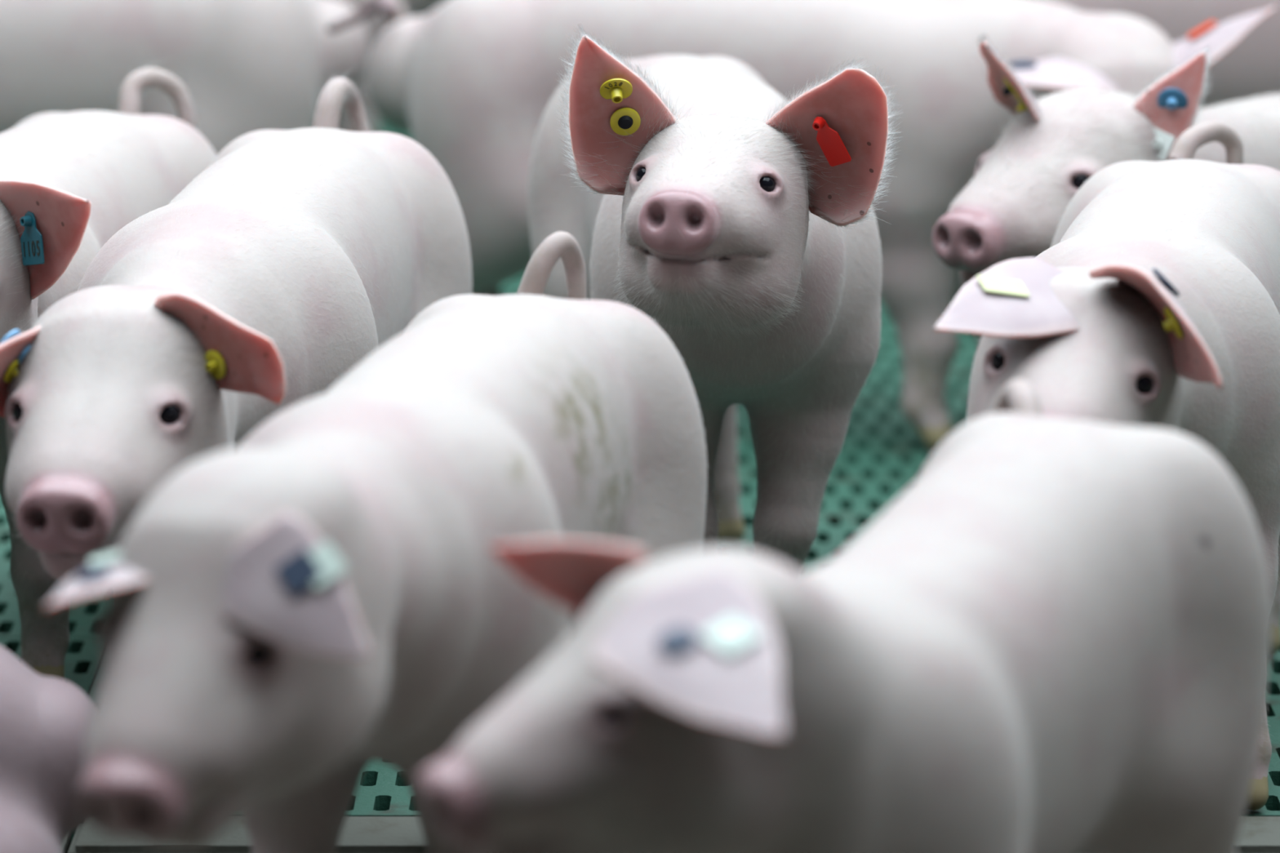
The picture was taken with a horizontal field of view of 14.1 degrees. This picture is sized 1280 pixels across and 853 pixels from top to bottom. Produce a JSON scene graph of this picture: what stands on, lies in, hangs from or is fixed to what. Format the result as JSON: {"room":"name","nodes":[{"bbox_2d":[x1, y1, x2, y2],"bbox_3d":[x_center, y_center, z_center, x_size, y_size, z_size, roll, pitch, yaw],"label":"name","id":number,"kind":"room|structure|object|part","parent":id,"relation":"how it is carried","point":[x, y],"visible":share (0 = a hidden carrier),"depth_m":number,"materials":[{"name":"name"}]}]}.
{"room":"farm building","nodes":[
{"label":"farm building","id":0,"kind":"room"},
{"bbox_2d":[0,111,1279,852],"bbox_3d":[0.000,0.027,6.140,8.000,0.374,10.000,0,12,0],"label":"floor","id":1,"kind":"structure","parent":0,"point":[883,455],"depth_m":4.83,"materials":[{"name":"green plastic"}]},
{"bbox_2d":[0,644,93,852],"bbox_3d":[-0.810,0.252,3.609,0.885,0.246,0.342,-1,12,-5],"label":"pig","id":2,"kind":"object","parent":1,"relation":"on","point":[44,720],"visible":0.71,"depth_m":3.59},
{"bbox_3d":[-0.738,0.261,4.254,0.550,0.040,0.552,0,12,0],"label":"slatted panel","id":3,"kind":"part","parent":1,"relation":"part of","materials":[{"name":"green plastic"}]},
{"bbox_3d":[-0.738,0.146,4.796,0.550,0.040,0.552,0,12,0],"label":"slatted panel","id":4,"kind":"part","parent":1,"relation":"part of","materials":[{"name":"green plastic"}]},
{"bbox_2d":[0,57,217,679],"bbox_3d":[-0.526,-0.028,4.365,0.283,0.475,0.902,1,12,5],"label":"pig","id":5,"kind":"object","parent":1,"relation":"on","point":[69,181],"visible":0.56,"depth_m":4.32},
{"bbox_2d":[0,0,408,155],"bbox_3d":[-0.781,-0.342,5.787,1.050,0.500,0.265,-2,12,-7],"label":"pig","id":6,"kind":"object","parent":1,"relation":"on","point":[249,65],"visible":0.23,"depth_m":5.70},
{"bbox_2d":[0,65,473,600],"bbox_3d":[-0.317,0.021,4.157,0.258,0.465,1.060,1,12,7],"label":"pig","id":7,"kind":"object","parent":1,"relation":"on","point":[226,306],"visible":0.73,"depth_m":3.92},
{"bbox_3d":[-0.186,0.261,4.254,0.550,0.040,0.552,0,12,0],"label":"slatted panel","id":8,"kind":"part","parent":1,"relation":"part of","materials":[{"name":"green plastic"}]},
{"bbox_2d":[43,231,708,852],"bbox_3d":[-0.153,0.173,3.466,0.269,0.457,0.990,2,12,11],"label":"pig","id":9,"kind":"object","parent":1,"relation":"on","point":[308,602],"visible":0.91,"depth_m":3.26},
{"bbox_2d":[337,0,446,131],"bbox_3d":[-0.413,-0.509,6.691,1.010,0.449,0.311,0,12,0],"label":"pig","id":10,"kind":"object","parent":1,"relation":"on","point":[375,24],"visible":0.09,"depth_m":6.63},
{"bbox_3d":[-0.186,-0.430,7.506,0.550,0.040,0.552,0,12,0],"label":"slatted panel","id":11,"kind":"part","parent":1,"relation":"part of","materials":[{"name":"green plastic"}]},
{"bbox_3d":[-0.186,-0.084,5.880,0.550,0.040,0.552,0,12,0],"label":"slatted panel","id":12,"kind":"part","parent":1,"relation":"part of","materials":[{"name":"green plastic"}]},
{"bbox_3d":[-0.186,-0.200,6.422,0.550,0.040,0.552,0,12,0],"label":"slatted panel","id":13,"kind":"part","parent":1,"relation":"part of","materials":[{"name":"green plastic"}]},
{"bbox_2d":[526,23,903,573],"bbox_3d":[0.060,-0.094,4.418,0.276,0.577,0.964,-1,12,-4],"label":"pig","id":14,"kind":"object","parent":1,"relation":"on","point":[738,217],"visible":0.81,"depth_m":4.08},
{"bbox_3d":[-0.186,0.146,4.796,0.550,0.040,0.552,0,12,0],"label":"slatted panel","id":15,"kind":"part","parent":1,"relation":"part of","materials":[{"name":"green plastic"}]},
{"bbox_2d":[325,0,1275,451],"bbox_3d":[0.168,-0.230,5.325,0.989,0.472,0.349,6,14,28],"label":"pig","id":16,"kind":"object","parent":1,"relation":"on","point":[473,82],"visible":0.49,"depth_m":5.23},
{"bbox_3d":[0.366,0.146,4.796,0.550,0.040,0.552,0,12,0],"label":"slatted panel","id":17,"kind":"part","parent":1,"relation":"part of","materials":[{"name":"green plastic"}]},
{"bbox_2d":[417,378,1272,852],"bbox_3d":[0.162,0.242,3.161,0.259,0.449,0.792,7,14,28],"label":"pig","id":18,"kind":"object","parent":1,"relation":"on","point":[1056,638],"visible":1,"depth_m":2.98},
{"bbox_3d":[0.366,0.031,5.338,0.550,0.040,0.552,0,12,0],"label":"slatted panel","id":19,"kind":"part","parent":1,"relation":"part of","materials":[{"name":"green plastic"}]},
{"bbox_3d":[0.366,-0.084,5.880,0.550,0.040,0.552,0,12,0],"label":"slatted panel","id":20,"kind":"part","parent":1,"relation":"part of","materials":[{"name":"green plastic"}]},
{"bbox_2d":[932,29,1279,289],"bbox_3d":[0.622,-0.151,4.870,0.974,0.507,0.326,-7,14,-30],"label":"pig","id":21,"kind":"object","parent":1,"relation":"on","point":[1015,202],"visible":0.56,"depth_m":4.56},
{"bbox_2d":[933,120,1279,810],"bbox_3d":[0.401,0.038,4.086,0.263,0.462,0.945,2,12,10],"label":"pig","id":22,"kind":"object","parent":1,"relation":"on","point":[1153,300],"visible":0.69,"depth_m":3.91},
{"bbox_2d":[1043,0,1279,108],"bbox_3d":[0.819,-0.363,5.933,1.052,0.479,0.296,3,12,12],"label":"pig","id":23,"kind":"object","parent":1,"relation":"on","point":[1251,68],"visible":0.09,"depth_m":5.85},
{"bbox_3d":[0.366,0.261,4.254,0.550,0.040,0.552,0,12,0],"label":"slatted panel","id":24,"kind":"part","parent":1,"relation":"part of","materials":[{"name":"green plastic"}]}
]}

